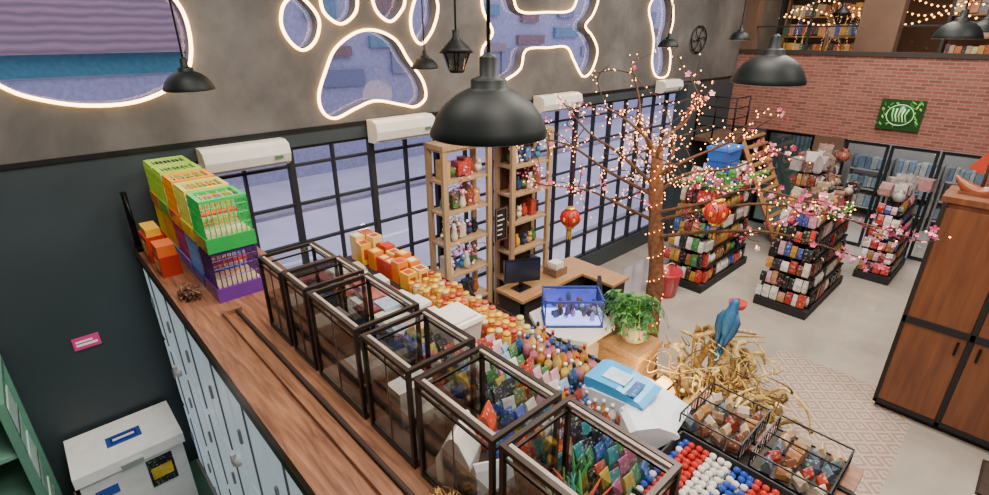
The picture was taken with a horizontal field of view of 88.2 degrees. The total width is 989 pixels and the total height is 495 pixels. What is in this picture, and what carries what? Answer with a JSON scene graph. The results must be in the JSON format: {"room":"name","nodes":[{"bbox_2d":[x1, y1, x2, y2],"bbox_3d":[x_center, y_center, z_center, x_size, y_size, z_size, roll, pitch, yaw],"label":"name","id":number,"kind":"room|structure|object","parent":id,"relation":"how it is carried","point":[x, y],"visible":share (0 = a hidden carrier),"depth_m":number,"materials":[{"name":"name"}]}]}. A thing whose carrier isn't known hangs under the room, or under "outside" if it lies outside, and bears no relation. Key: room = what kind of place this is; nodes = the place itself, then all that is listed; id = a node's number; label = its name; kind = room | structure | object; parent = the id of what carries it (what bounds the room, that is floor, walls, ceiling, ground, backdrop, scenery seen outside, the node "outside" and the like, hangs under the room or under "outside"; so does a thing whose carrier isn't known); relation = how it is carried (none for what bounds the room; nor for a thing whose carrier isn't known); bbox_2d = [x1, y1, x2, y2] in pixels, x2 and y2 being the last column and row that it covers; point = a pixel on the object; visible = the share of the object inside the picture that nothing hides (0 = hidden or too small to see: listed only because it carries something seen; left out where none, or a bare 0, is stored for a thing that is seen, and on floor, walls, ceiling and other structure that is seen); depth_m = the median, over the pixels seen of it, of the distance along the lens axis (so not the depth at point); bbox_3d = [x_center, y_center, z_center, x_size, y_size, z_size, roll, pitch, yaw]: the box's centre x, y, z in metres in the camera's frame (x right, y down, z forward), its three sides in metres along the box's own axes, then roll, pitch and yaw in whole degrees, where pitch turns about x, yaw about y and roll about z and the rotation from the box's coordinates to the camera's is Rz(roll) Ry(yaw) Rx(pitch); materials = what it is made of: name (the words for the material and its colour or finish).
{"room":"pet shop","nodes":[
{"label":"pet shop","id":0,"kind":"room"},
{"bbox_2d":[0,78,733,494],"bbox_3d":[1.251,-0.902,8.731,19.300,3.280,0.150,-20,30,-39],"label":"wall","id":1,"kind":"structure","parent":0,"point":[70,269],"depth_m":4.38,"materials":[{"name":"paint"}]},
{"bbox_2d":[71,332,101,350],"bbox_3d":[-3.558,0.822,4.449,0.190,0.110,0.018,-20,30,-39],"label":"wall sign","id":2,"kind":"object","parent":1,"relation":"attached to","point":[83,342],"visible":1,"depth_m":4.44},
{"bbox_2d":[0,0,810,164],"bbox_3d":[1.251,-4.127,7.371,19.300,3.720,0.150,-20,30,-39],"label":"wall","id":3,"kind":"structure","parent":0,"point":[262,83],"depth_m":5.16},
{"bbox_2d":[195,137,290,175],"bbox_3d":[-2.337,-0.853,4.804,0.770,0.240,0.217,-20,30,-39],"label":"air conditioner","id":4,"kind":"object","parent":3,"relation":"attached to","point":[242,156],"visible":0.88,"depth_m":4.72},
{"bbox_2d":[0,0,673,119],"bbox_3d":[-0.232,-2.662,6.349,9.727,1.678,0.030,-20,30,-39],"label":"sign","id":5,"kind":"object","parent":3,"relation":"attached to","point":[307,2],"visible":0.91,"depth_m":5.34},
{"bbox_2d":[0,76,731,170],"bbox_3d":[-0.116,-1.873,6.810,15.400,0.040,0.015,-20,30,-39],"label":"wall ledge","id":6,"kind":"object","parent":3,"relation":"attached to","point":[299,130],"visible":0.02,"depth_m":4.57,"materials":[{"name":"metal"}]},
{"bbox_2d":[366,113,434,143],"bbox_3d":[-1.056,-1.379,5.884,0.800,0.250,0.217,-20,30,-39],"label":"air conditioner","id":7,"kind":"object","parent":3,"relation":"attached to","point":[385,129],"visible":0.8,"depth_m":5.76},
{"bbox_2d":[194,92,675,298],"bbox_3d":[0.517,-0.712,8.035,9.150,2.770,0.070,-20,30,-39],"label":"window","id":8,"kind":"structure","parent":3,"relation":"in","point":[297,204],"depth_m":7.33,"materials":[{"name":"metal"}]},
{"bbox_2d":[533,91,582,113],"bbox_3d":[0.960,-2.162,7.601,0.880,0.240,0.217,-20,30,-39],"label":"air conditioner","id":9,"kind":"object","parent":3,"relation":"attached to","point":[546,103],"visible":0.92,"depth_m":7.46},
{"bbox_2d":[655,79,683,92],"bbox_3d":[3.307,-3.043,9.613,0.650,0.220,0.217,-20,30,-39],"label":"air conditioner","id":10,"kind":"object","parent":3,"relation":"attached to","point":[668,85],"visible":1,"depth_m":9.47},
{"bbox_2d":[749,129,814,223],"bbox_3d":[6.531,-1.539,11.631,0.061,2.180,0.980,-20,30,-39],"label":"door","id":11,"kind":"structure","parent":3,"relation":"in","point":[769,131],"depth_m":11.56,"materials":[{"name":"metal"}]},
{"bbox_2d":[739,49,988,58],"bbox_3d":[8.383,-3.282,8.764,0.280,0.080,8.200,-20,30,-39],"label":"trim","id":12,"kind":"structure","parent":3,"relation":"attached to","point":[803,52],"depth_m":9.59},
{"bbox_2d":[875,98,927,131],"bbox_3d":[7.664,-2.523,9.667,0.096,0.579,0.726,-20,30,-39],"label":"sign","id":13,"kind":"object","parent":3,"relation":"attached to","point":[894,114],"visible":1,"depth_m":9.62,"materials":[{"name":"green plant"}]},
{"bbox_2d":[837,140,988,260],"bbox_3d":[8.029,-0.904,10.150,0.066,2.150,2.300,-20,30,-39],"label":"door","id":14,"kind":"structure","parent":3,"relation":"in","point":[893,147],"depth_m":10.07,"materials":[{"name":"metal"}]},
{"bbox_2d":[189,193,988,494],"bbox_3d":[4.109,1.782,6.707,19.500,0.106,8.400,-20,30,-39],"label":"floor","id":15,"kind":"structure","parent":0,"point":[852,332],"depth_m":7.88,"materials":[{"name":"tile"}]},
{"bbox_2d":[0,354,62,494],"bbox_3d":[-3.908,1.915,3.862,0.790,1.860,0.800,-20,30,-39],"label":"display rack","id":16,"kind":"object","parent":15,"relation":"on","point":[25,468],"visible":1,"depth_m":3.93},
{"bbox_2d":[63,401,198,494],"bbox_3d":[-3.307,2.093,4.717,0.800,0.878,0.620,-20,30,-39],"label":"storage box","id":17,"kind":"object","parent":15,"relation":"on","point":[142,452],"visible":1,"depth_m":4.53,"materials":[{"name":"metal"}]},
{"bbox_2d":[132,244,433,494],"bbox_3d":[-0.905,1.837,3.237,0.780,2.500,5.750,-20,30,-39],"label":"counter","id":18,"kind":"object","parent":15,"relation":"on","point":[232,401],"visible":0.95,"depth_m":2.89,"materials":[{"name":"brown wood"}]},
{"bbox_2d":[119,191,143,252],"bbox_3d":[-2.999,-0.213,4.229,0.060,0.507,0.250,-20,30,-39],"label":"stand","id":19,"kind":"object","parent":18,"relation":"on","point":[137,244],"visible":0.92,"depth_m":4.23,"materials":[{"name":"metal"}]},
{"bbox_2d":[138,221,164,263],"bbox_3d":[-2.761,-0.046,4.125,0.133,0.280,0.250,-20,30,-39],"label":"carton","id":20,"kind":"object","parent":18,"relation":"on","point":[149,231],"visible":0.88,"depth_m":4.03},
{"bbox_2d":[154,203,176,238],"bbox_3d":[-2.740,-0.232,4.469,0.310,0.355,0.290,-20,30,-39],"label":"cage","id":21,"kind":"object","parent":18,"relation":"on","point":[159,211],"visible":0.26,"depth_m":4.36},
{"bbox_2d":[143,155,195,208],"bbox_3d":[-2.740,-0.564,4.330,0.310,0.355,0.290,-20,30,-39],"label":"cage","id":22,"kind":"object","parent":21,"relation":"on","point":[147,164],"visible":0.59,"depth_m":4.25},
{"bbox_2d":[150,238,183,277],"bbox_3d":[-2.506,0.074,3.892,0.138,0.240,0.220,-20,30,-39],"label":"carton","id":23,"kind":"object","parent":18,"relation":"on","point":[166,258],"visible":1,"depth_m":3.83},
{"bbox_2d":[163,212,187,259],"bbox_3d":[-2.528,-0.144,4.261,0.310,0.355,0.290,-20,30,-39],"label":"cage","id":24,"kind":"object","parent":18,"relation":"on","point":[169,223],"visible":0.22,"depth_m":4.14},
{"bbox_2d":[151,161,207,217],"bbox_3d":[-2.528,-0.476,4.121,0.310,0.355,0.290,-20,30,-39],"label":"cage","id":25,"kind":"object","parent":24,"relation":"on","point":[157,173],"visible":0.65,"depth_m":4.04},
{"bbox_2d":[173,222,200,272],"bbox_3d":[-2.303,-0.050,4.039,0.310,0.355,0.290,-20,30,-39],"label":"cage","id":26,"kind":"object","parent":18,"relation":"on","point":[184,250],"visible":0.18,"depth_m":3.94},
{"bbox_2d":[162,168,219,228],"bbox_3d":[-2.303,-0.382,3.899,0.310,0.355,0.290,-20,30,-39],"label":"cage","id":27,"kind":"object","parent":26,"relation":"on","point":[167,181],"visible":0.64,"depth_m":3.82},
{"bbox_2d":[177,283,201,301],"bbox_3d":[-2.123,0.307,3.547,0.148,0.075,0.231,-20,30,-39],"label":"pile","id":28,"kind":"object","parent":18,"relation":"on","point":[185,292],"visible":1,"depth_m":3.52,"materials":[{"name":"brown plant"}]},
{"bbox_2d":[185,233,247,286],"bbox_3d":[-2.077,0.043,3.817,0.310,0.355,0.290,-20,30,-39],"label":"cage","id":29,"kind":"object","parent":18,"relation":"on","point":[197,266],"visible":0.32,"depth_m":3.74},
{"bbox_2d":[173,176,237,240],"bbox_3d":[-2.077,-0.288,3.677,0.310,0.355,0.290,-20,30,-39],"label":"cage","id":30,"kind":"object","parent":29,"relation":"on","point":[180,191],"visible":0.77,"depth_m":3.60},
{"bbox_2d":[198,244,263,303],"bbox_3d":[-1.852,0.137,3.595,0.310,0.355,0.290,-20,30,-39],"label":"cage","id":31,"kind":"object","parent":18,"relation":"on","point":[229,284],"visible":0.77,"depth_m":3.54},
{"bbox_2d":[186,185,256,254],"bbox_3d":[-1.852,-0.195,3.455,0.310,0.355,0.290,-20,30,-39],"label":"cage","id":32,"kind":"object","parent":31,"relation":"on","point":[214,238],"visible":1,"depth_m":3.40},
{"bbox_2d":[257,241,341,345],"bbox_3d":[-1.171,0.271,3.116,0.348,0.478,0.318,-20,30,-39],"label":"glass terrarium","id":33,"kind":"object","parent":18,"relation":"on","point":[275,299],"visible":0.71,"depth_m":3.08,"materials":[{"name":"metal"}]},
{"bbox_2d":[222,306,415,494],"bbox_3d":[-0.423,0.956,2.069,0.120,0.030,3.820,-20,30,-39],"label":"channel","id":34,"kind":"object","parent":18,"relation":"on","point":[337,442],"visible":1,"depth_m":2.44,"materials":[{"name":"brown wood"}]},
{"bbox_2d":[281,255,368,370],"bbox_3d":[-0.939,0.358,2.884,0.348,0.498,0.278,-20,30,-39],"label":"glass terrarium","id":35,"kind":"object","parent":18,"relation":"on","point":[300,320],"visible":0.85,"depth_m":2.85,"materials":[{"name":"metal"}]},
{"bbox_2d":[307,272,422,419],"bbox_3d":[-0.652,0.477,2.601,0.348,0.498,0.478,-20,30,-39],"label":"glass terrarium","id":36,"kind":"object","parent":18,"relation":"on","point":[338,349],"visible":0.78,"depth_m":2.58,"materials":[{"name":"metal"}]},
{"bbox_2d":[360,308,475,468],"bbox_3d":[-0.331,0.610,2.285,0.348,0.498,0.358,-20,30,-39],"label":"glass terrarium","id":37,"kind":"object","parent":18,"relation":"on","point":[391,396],"visible":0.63,"depth_m":2.25,"materials":[{"name":"metal"}]},
{"bbox_2d":[414,344,561,494],"bbox_3d":[-0.031,0.740,1.990,0.350,0.488,0.438,-20,30,-39],"label":"glass terrarium","id":38,"kind":"object","parent":18,"relation":"on","point":[459,451],"visible":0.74,"depth_m":1.96,"materials":[{"name":"metal"}]},
{"bbox_2d":[499,395,682,494],"bbox_3d":[0.291,0.869,1.672,0.348,0.498,0.438,-20,30,-39],"label":"glass terrarium","id":39,"kind":"object","parent":18,"relation":"on","point":[566,475],"visible":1,"depth_m":1.69,"materials":[{"name":"metal"}]},
{"bbox_2d":[423,126,554,305],"bbox_3d":[-0.008,-0.104,7.223,1.980,2.980,0.370,-20,30,-39],"label":"display shelf","id":40,"kind":"object","parent":15,"relation":"on","point":[504,170],"visible":0.41,"depth_m":6.98,"materials":[{"name":"brown wood"}]},
{"bbox_2d":[448,166,477,208],"bbox_3d":[-0.465,-0.732,6.454,0.557,0.647,0.405,-20,30,-39],"label":"flower vase","id":41,"kind":"object","parent":40,"relation":"on","point":[462,202],"visible":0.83,"depth_m":6.44,"materials":[{"name":"white ceramic"}]},
{"bbox_2d":[450,217,477,237],"label":"goods","id":42,"kind":"object","parent":40,"relation":"attached to","point":[464,229],"depth_m":6.72,"materials":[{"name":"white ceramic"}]},
{"bbox_2d":[447,155,481,208],"label":"goods","id":43,"kind":"object","parent":40,"relation":"attached to","point":[461,161],"depth_m":6.43,"materials":[{"name":"red plastic"}]},
{"bbox_2d":[451,248,478,292],"label":"goods","id":44,"kind":"object","parent":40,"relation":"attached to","point":[472,285],"depth_m":7.02,"materials":[{"name":"multicoloured plastic"}]},
{"bbox_2d":[451,234,485,267],"bbox_3d":[-0.339,0.077,6.779,0.481,0.560,0.408,-2,23,-5],"label":"flower vase","id":45,"kind":"object","parent":40,"relation":"on","point":[466,251],"visible":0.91,"depth_m":6.81,"materials":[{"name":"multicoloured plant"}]},
{"bbox_2d":[495,203,507,241],"bbox_3d":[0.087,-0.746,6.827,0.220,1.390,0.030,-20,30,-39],"label":"chalkboard sign","id":46,"kind":"object","parent":40,"relation":"attached to","point":[500,213],"visible":0.97,"depth_m":6.99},
{"bbox_2d":[515,170,539,247],"label":"goods","id":47,"kind":"object","parent":40,"relation":"attached to","point":[529,206],"depth_m":7.47,"materials":[{"name":"red plastic"}]},
{"bbox_2d":[517,144,540,161],"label":"vase","id":48,"kind":"object","parent":40,"relation":"attached to","point":[525,154],"depth_m":7.11,"materials":[{"name":"blue ceramic"}]},
{"bbox_2d":[496,256,628,323],"bbox_3d":[0.995,0.921,7.470,1.670,0.900,1.070,-20,30,-39],"label":"desk","id":49,"kind":"object","parent":15,"relation":"on","point":[579,272],"visible":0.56,"depth_m":7.37,"materials":[{"name":"brown wood"}]},
{"bbox_2d":[503,257,540,292],"bbox_3d":[0.376,0.362,7.058,0.509,0.450,0.224,-13,26,-29],"label":"computer monitor","id":50,"kind":"object","parent":49,"relation":"on","point":[522,270],"visible":1,"depth_m":7.00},
{"bbox_2d":[543,258,566,278],"bbox_3d":[0.899,0.294,7.539,0.250,0.200,0.250,-20,30,-39],"label":"tissue box","id":51,"kind":"object","parent":49,"relation":"on","point":[555,268],"visible":1,"depth_m":7.47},
{"bbox_2d":[529,286,614,357],"bbox_3d":[0.963,1.139,6.511,1.080,1.242,0.935,-20,30,-39],"label":"aquarium","id":52,"kind":"object","parent":15,"relation":"on","point":[573,313],"visible":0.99,"depth_m":6.25,"materials":[{"name":"glass"}]},
{"bbox_2d":[293,255,856,494],"bbox_3d":[-0.073,1.789,4.039,1.430,1.965,5.320,-20,30,-39],"label":"display counter","id":53,"kind":"object","parent":15,"relation":"on","point":[744,459],"visible":0.09,"depth_m":3.88,"materials":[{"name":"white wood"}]},
{"bbox_2d":[349,228,382,264],"bbox_3d":[-1.393,-0.009,5.550,0.249,0.301,0.286,-20,30,-39],"label":"boxes","id":54,"kind":"object","parent":53,"relation":"on","point":[363,240],"visible":0.84,"depth_m":5.47},
{"bbox_2d":[300,261,437,335],"bbox_3d":[-1.176,0.477,4.594,0.744,0.140,1.550,-20,30,-39],"label":"packs","id":55,"kind":"object","parent":53,"relation":"on","point":[383,304],"visible":0.23,"depth_m":4.55},
{"bbox_2d":[367,241,428,289],"bbox_3d":[-0.988,0.173,5.204,0.273,0.234,0.752,-20,30,-39],"label":"cartons","id":56,"kind":"object","parent":53,"relation":"on","point":[396,265],"visible":0.96,"depth_m":5.11},
{"bbox_2d":[430,301,484,350],"bbox_3d":[-0.309,0.637,4.057,0.320,0.270,0.340,-20,30,-39],"label":"plastic tub","id":57,"kind":"object","parent":53,"relation":"on","point":[458,314],"visible":0.62,"depth_m":3.98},
{"bbox_2d":[401,326,536,418],"bbox_3d":[-0.366,0.906,3.506,0.625,0.203,1.268,-20,30,-39],"label":"pouches","id":58,"kind":"object","parent":53,"relation":"on","point":[502,391],"visible":0.23,"depth_m":3.41},
{"bbox_2d":[408,270,530,345],"bbox_3d":[-0.260,0.518,4.457,0.331,0.179,1.359,-20,30,-39],"label":"jars","id":59,"kind":"object","parent":53,"relation":"on","point":[442,293],"visible":0.68,"depth_m":4.40},
{"bbox_2d":[466,333,568,404],"bbox_3d":[0.142,0.853,3.662,0.283,0.179,0.806,-20,30,-39],"label":"packs","id":60,"kind":"object","parent":53,"relation":"on","point":[552,378],"visible":0.47,"depth_m":3.59},
{"bbox_2d":[515,321,596,389],"bbox_3d":[0.448,0.773,3.779,0.283,0.234,0.594,-20,30,-39],"label":"bottles","id":61,"kind":"object","parent":53,"relation":"on","point":[536,344],"visible":0.98,"depth_m":3.73},
{"bbox_2d":[524,404,649,494],"bbox_3d":[0.377,1.196,2.832,0.699,0.191,0.732,-20,30,-39],"label":"packs","id":62,"kind":"object","parent":53,"relation":"on","point":[617,465],"visible":0.28,"depth_m":2.84},
{"bbox_2d":[557,382,624,440],"bbox_3d":[0.597,1.026,3.230,0.198,0.196,0.448,-20,30,-39],"label":"bottles","id":63,"kind":"object","parent":53,"relation":"on","point":[603,410],"visible":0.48,"depth_m":3.21},
{"bbox_2d":[581,360,690,448],"bbox_3d":[0.862,0.994,3.200,0.657,0.278,0.520,17,28,35],"label":"weighing scale","id":64,"kind":"object","parent":53,"relation":"on","point":[651,413],"visible":0.91,"depth_m":3.16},
{"bbox_2d":[631,430,796,494],"bbox_3d":[1.161,1.320,2.657,0.580,0.100,0.720,-20,30,-39],"label":"tray","id":65,"kind":"object","parent":53,"relation":"on","point":[700,460],"visible":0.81,"depth_m":2.77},
{"bbox_2d":[679,382,770,460],"bbox_3d":[1.405,1.046,3.116,0.428,0.117,0.368,-20,30,-39],"label":"basket","id":66,"kind":"object","parent":53,"relation":"on","point":[730,429],"visible":0.98,"depth_m":3.08,"materials":[{"name":"metal"}]},
{"bbox_2d":[748,414,854,494],"bbox_3d":[1.699,1.168,2.827,0.428,0.117,0.388,-20,30,-39],"label":"basket","id":67,"kind":"object","parent":53,"relation":"on","point":[790,461],"visible":1,"depth_m":2.80,"materials":[{"name":"metal"}]},
{"bbox_2d":[597,316,662,378],"bbox_3d":[1.590,1.433,6.447,0.520,0.750,0.790,-20,30,-39],"label":"bench","id":68,"kind":"object","parent":15,"relation":"on","point":[613,347],"visible":0.46,"depth_m":6.14,"materials":[{"name":"brown wood"}]},
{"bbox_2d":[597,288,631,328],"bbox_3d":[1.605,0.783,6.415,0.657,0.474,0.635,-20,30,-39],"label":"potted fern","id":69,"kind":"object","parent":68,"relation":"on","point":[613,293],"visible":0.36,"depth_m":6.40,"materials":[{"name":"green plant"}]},
{"bbox_2d":[602,292,668,343],"bbox_3d":[1.691,0.849,6.128,0.778,0.574,0.785,-20,30,-39],"label":"potted fern","id":70,"kind":"object","parent":68,"relation":"on","point":[636,307],"visible":0.98,"depth_m":6.03,"materials":[{"name":"green plant"}]},
{"bbox_2d":[654,373,678,395],"bbox_3d":[1.984,1.775,6.048,0.330,0.430,0.220,-20,30,-39],"label":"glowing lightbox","id":71,"kind":"object","parent":15,"relation":"on","point":[664,383],"visible":0.18,"depth_m":5.98,"materials":[{"name":"plastic"}]},
{"bbox_2d":[662,263,682,297],"bbox_3d":[2.957,0.544,8.791,0.529,0.568,0.526,-20,30,-39],"label":"bucket","id":72,"kind":"object","parent":15,"relation":"on","point":[672,277],"visible":0.59,"depth_m":8.67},
{"bbox_2d":[664,171,753,293],"bbox_3d":[4.005,-0.426,9.391,1.900,1.890,0.805,-20,30,-39],"label":"shelf","id":73,"kind":"object","parent":15,"relation":"on","point":[704,261],"visible":0.62,"depth_m":9.02,"materials":[{"name":"metal"}]},
{"bbox_2d":[685,161,752,188],"bbox_3d":[4.005,-1.348,8.984,1.727,0.205,0.730,-20,30,-39],"label":"plush toys","id":74,"kind":"object","parent":73,"relation":"on","point":[733,173],"visible":0.46,"depth_m":8.60},
{"bbox_2d":[706,142,744,174],"bbox_3d":[4.030,-1.562,8.963,0.580,0.455,0.420,-20,30,-39],"label":"storage bin","id":75,"kind":"object","parent":74,"relation":"on","point":[717,157],"visible":0.81,"depth_m":8.81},
{"bbox_2d":[669,167,770,194],"bbox_3d":[3.994,-1.251,8.975,2.140,0.301,1.028,-20,30,-39],"label":"garland","id":76,"kind":"object","parent":73,"relation":"on","point":[759,174],"visible":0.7,"depth_m":8.53,"materials":[{"name":"green plant"}]},
{"bbox_2d":[516,48,950,379],"bbox_3d":[2.267,-0.151,5.982,4.276,4.050,1.879,15,27,32],"label":"blossom tree","id":77,"kind":"object","parent":15,"relation":"on","point":[654,287],"visible":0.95,"depth_m":5.62,"materials":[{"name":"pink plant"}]},
{"bbox_2d":[560,131,580,239],"bbox_3d":[0.986,-0.765,6.475,0.282,1.420,0.271,-20,30,-39],"label":"paper lantern","id":78,"kind":"object","parent":77,"relation":"hanging from","point":[570,217],"visible":1,"depth_m":6.55,"materials":[{"name":"paper"}]},
{"bbox_2d":[702,120,732,237],"bbox_3d":[2.364,-0.685,5.308,0.282,1.260,0.271,-20,30,-39],"label":"paper lantern","id":79,"kind":"object","parent":77,"relation":"hanging from","point":[715,218],"visible":0.95,"depth_m":5.35,"materials":[{"name":"paper"}]},
{"bbox_2d":[691,95,782,241],"bbox_3d":[5.538,-1.747,11.091,1.780,3.018,1.953,-20,30,-39],"label":"staircase","id":80,"kind":"structure","parent":15,"relation":"on","point":[712,134],"depth_m":10.88,"materials":[{"name":"brown wood"}]},
{"bbox_2d":[690,392,863,492],"bbox_3d":[1.657,2.037,3.455,0.210,1.962,0.930,-20,30,-39],"label":"shelf unit","id":81,"kind":"object","parent":15,"relation":"on","point":[850,481],"visible":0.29,"depth_m":2.81,"materials":[{"name":"brown wood"}]},
{"bbox_2d":[753,184,854,320],"bbox_3d":[5.339,-0.040,8.602,1.950,1.790,0.801,-20,30,-39],"label":"shelf","id":82,"kind":"object","parent":15,"relation":"on","point":[797,280],"visible":0.75,"depth_m":8.15,"materials":[{"name":"metal"}]},
{"bbox_2d":[770,199,855,219],"bbox_3d":[4.929,-0.581,7.668,1.312,0.240,0.706,1,23,2],"label":"garland","id":83,"kind":"object","parent":82,"relation":"on","point":[847,207],"visible":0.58,"depth_m":7.63,"materials":[{"name":"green plant"}]},
{"bbox_2d":[787,172,861,207],"bbox_3d":[5.374,-0.953,8.239,1.814,0.255,0.652,-20,30,-39],"label":"bags","id":84,"kind":"object","parent":82,"relation":"on","point":[830,182],"visible":0.8,"depth_m":8.05},
{"bbox_2d":[768,162,839,256],"bbox_3d":[6.375,-0.798,10.337,1.550,1.840,0.650,-20,30,-39],"label":"shelf","id":85,"kind":"object","parent":15,"relation":"on","point":[803,179],"visible":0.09,"depth_m":9.71,"materials":[{"name":"metal"}]},
{"bbox_2d":[789,143,849,173],"bbox_3d":[6.376,-1.777,9.926,1.645,0.364,0.644,-20,30,-39],"label":"cushions","id":86,"kind":"object","parent":85,"relation":"on","point":[823,159],"visible":1,"depth_m":9.56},
{"bbox_2d":[748,348,911,494],"bbox_3d":[3.595,2.077,5.879,2.950,0.005,1.620,-20,30,-39],"label":"rug","id":87,"kind":"object","parent":15,"relation":"on","point":[841,407],"depth_m":6.06,"materials":[{"name":"fabric"}]},
{"bbox_2d":[642,322,812,433],"bbox_3d":[2.631,1.552,5.847,1.952,1.044,1.807,-6,24,-13],"label":"driftwood perch","id":88,"kind":"object","parent":87,"relation":"on","point":[731,373],"visible":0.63,"depth_m":5.94,"materials":[{"name":"beige wood"}]},
{"bbox_2d":[713,298,740,365],"bbox_3d":[2.713,0.992,5.965,0.305,0.820,0.261,-1,23,-3],"label":"parrot","id":89,"kind":"object","parent":88,"relation":"on","point":[727,323],"visible":0.98,"depth_m":5.87},
{"bbox_2d":[852,192,918,285],"bbox_3d":[7.368,-0.276,9.485,1.350,1.540,0.550,-20,30,-39],"label":"shelf","id":90,"kind":"object","parent":15,"relation":"on","point":[899,213],"visible":0.81,"depth_m":9.19,"materials":[{"name":"metal"}]},
{"bbox_2d":[877,173,936,201],"bbox_3d":[7.359,-1.117,9.232,1.444,0.285,0.601,-15,27,-31],"label":"cushions","id":91,"kind":"object","parent":90,"relation":"on","point":[898,187],"visible":1,"depth_m":9.27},
{"bbox_2d":[843,152,988,231],"bbox_3d":[9.640,-1.236,11.806,0.400,1.506,2.654,-20,30,-39],"label":"shelving","id":92,"kind":"object","parent":15,"relation":"on","point":[866,162],"visible":0.48,"depth_m":11.68,"materials":[{"name":"metal"}]},
{"bbox_2d":[872,185,988,450],"bbox_3d":[5.763,1.026,4.955,0.630,2.660,2.850,-20,30,-39],"label":"tall cabinet","id":93,"kind":"object","parent":15,"relation":"on","point":[935,374],"visible":1,"depth_m":5.49,"materials":[{"name":"brown wood"}]},
{"bbox_2d":[955,152,988,198],"bbox_3d":[4.956,-0.806,5.110,0.140,0.665,0.454,-20,30,-39],"label":"model sailboat","id":94,"kind":"object","parent":93,"relation":"on","point":[966,187],"visible":0.94,"depth_m":5.18,"materials":[{"name":"brown wood"}]},
{"bbox_2d":[975,459,988,494],"bbox_3d":[5.112,2.399,5.088,0.620,0.022,0.420,-20,30,-39],"label":"doormat","id":95,"kind":"object","parent":15,"relation":"on","point":[982,487],"visible":1,"depth_m":5.16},
{"bbox_2d":[662,82,698,241],"bbox_3d":[3.819,-1.727,10.686,0.450,3.280,0.240,-20,30,-39],"label":"structural column","id":96,"kind":"structure","parent":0,"point":[672,198],"depth_m":10.43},
{"bbox_2d":[740,0,910,51],"bbox_3d":[8.430,-4.755,8.191,0.350,3.200,8.200,-20,30,-39],"label":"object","id":97,"kind":"object","parent":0,"point":[879,29],"depth_m":9.64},
{"bbox_2d":[757,0,956,52],"bbox_3d":[8.464,-4.222,8.265,0.050,2.040,7.950,-20,30,-39],"label":"window","id":98,"kind":"structure","parent":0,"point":[815,1],"depth_m":10.13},
{"bbox_2d":[726,53,988,219],"bbox_3d":[8.375,-1.510,9.504,0.200,3.800,8.200,-20,30,-39],"label":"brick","id":99,"kind":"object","parent":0,"point":[841,99],"depth_m":9.95,"materials":[{"name":"brick"}]},
{"bbox_2d":[760,132,988,225],"bbox_3d":[10.383,-2.102,11.293,0.100,3.500,8.200,-20,30,-39],"label":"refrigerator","id":100,"kind":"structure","parent":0,"point":[781,163],"depth_m":12.79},
{"bbox_2d":[802,0,988,52],"bbox_3d":[11.152,-4.021,11.340,0.100,7.000,8.300,-20,30,-39],"label":"wall","id":101,"kind":"structure","parent":0,"point":[912,39],"depth_m":12.04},
{"bbox_3d":[4.109,-4.758,3.950,19.700,0.100,8.600,-20,30,-39],"label":"ceiling","id":102,"kind":"structure","parent":0,"visible":0},
{"bbox_2d":[162,0,215,92],"bbox_3d":[-2.301,-2.662,3.230,0.350,3.204,0.350,-20,30,-39],"label":"pendant lamp","id":103,"kind":"object","parent":102,"relation":"hanging from","point":[185,80],"visible":1,"depth_m":3.73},
{"bbox_2d":[411,0,438,69],"bbox_3d":[-0.771,-3.445,5.048,0.300,3.174,0.300,-20,30,-39],"label":"pendant lamp","id":104,"kind":"object","parent":102,"relation":"hanging from","point":[424,62],"visible":1,"depth_m":5.55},
{"bbox_2d":[439,0,472,72],"bbox_3d":[-0.327,-2.945,3.807,0.300,3.110,0.300,-20,30,-39],"label":"pendant lamp","id":105,"kind":"object","parent":102,"relation":"hanging from","point":[456,53],"visible":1,"depth_m":4.27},
{"bbox_2d":[430,0,546,146],"bbox_3d":[-0.023,-1.919,1.442,0.470,3.184,0.470,-20,30,-39],"label":"pendant lamp","id":106,"kind":"object","parent":102,"relation":"hanging from","point":[488,113],"visible":1,"depth_m":1.89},
{"bbox_2d":[730,0,806,86],"bbox_3d":[2.224,-2.805,3.544,0.560,3.184,0.560,-20,30,-39],"label":"pendant lamp","id":107,"kind":"object","parent":102,"relation":"hanging from","point":[772,67],"visible":1,"depth_m":3.96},
{"bbox_2d":[832,0,850,24],"bbox_3d":[6.055,-5.143,8.440,0.300,2.660,0.300,-20,30,-39],"label":"pendant lamp","id":108,"kind":"object","parent":102,"relation":"hanging from","point":[840,15],"visible":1,"depth_m":8.84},
{"bbox_2d":[931,0,983,38],"bbox_3d":[4.950,-3.555,4.911,0.440,2.864,0.440,-20,30,-39],"label":"pendant lamp","id":109,"kind":"object","parent":102,"relation":"hanging from","point":[961,27],"visible":1,"depth_m":5.33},
{"bbox_3d":[9.799,-3.548,10.091,3.700,0.100,8.200,-20,30,-39],"label":"floor","id":110,"kind":"structure","parent":0,"visible":0},
{"bbox_2d":[780,0,988,53],"bbox_3d":[9.823,-4.683,9.822,0.400,2.200,7.690,-20,30,-39],"label":"shelving","id":111,"kind":"object","parent":110,"relation":"on","point":[829,33],"visible":0.48,"depth_m":11.72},
{"label":"outside","id":112,"kind":"structure","parent":0,"visible":0},
{"bbox_2d":[219,109,672,288],"bbox_3d":[-11.377,-9.233,33.126,90.000,0.080,54.640,-20,30,-39],"label":"ground","id":113,"kind":"structure","parent":112,"point":[282,231],"depth_m":14.07,"materials":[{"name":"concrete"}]},
{"bbox_2d":[0,0,675,192],"bbox_3d":[3.265,-11.021,28.098,74.000,7.120,8.400,-20,30,-39],"label":"building","id":114,"kind":"structure","parent":113,"relation":"on","point":[71,51],"depth_m":13.55,"materials":[{"name":"tile"}]},
{"bbox_2d":[248,125,670,281],"bbox_3d":[7.907,-4.154,20.845,80.000,0.100,6.400,-20,30,-39],"label":"road markings","id":115,"kind":"object","parent":113,"relation":"on","point":[331,202],"visible":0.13,"depth_m":13.59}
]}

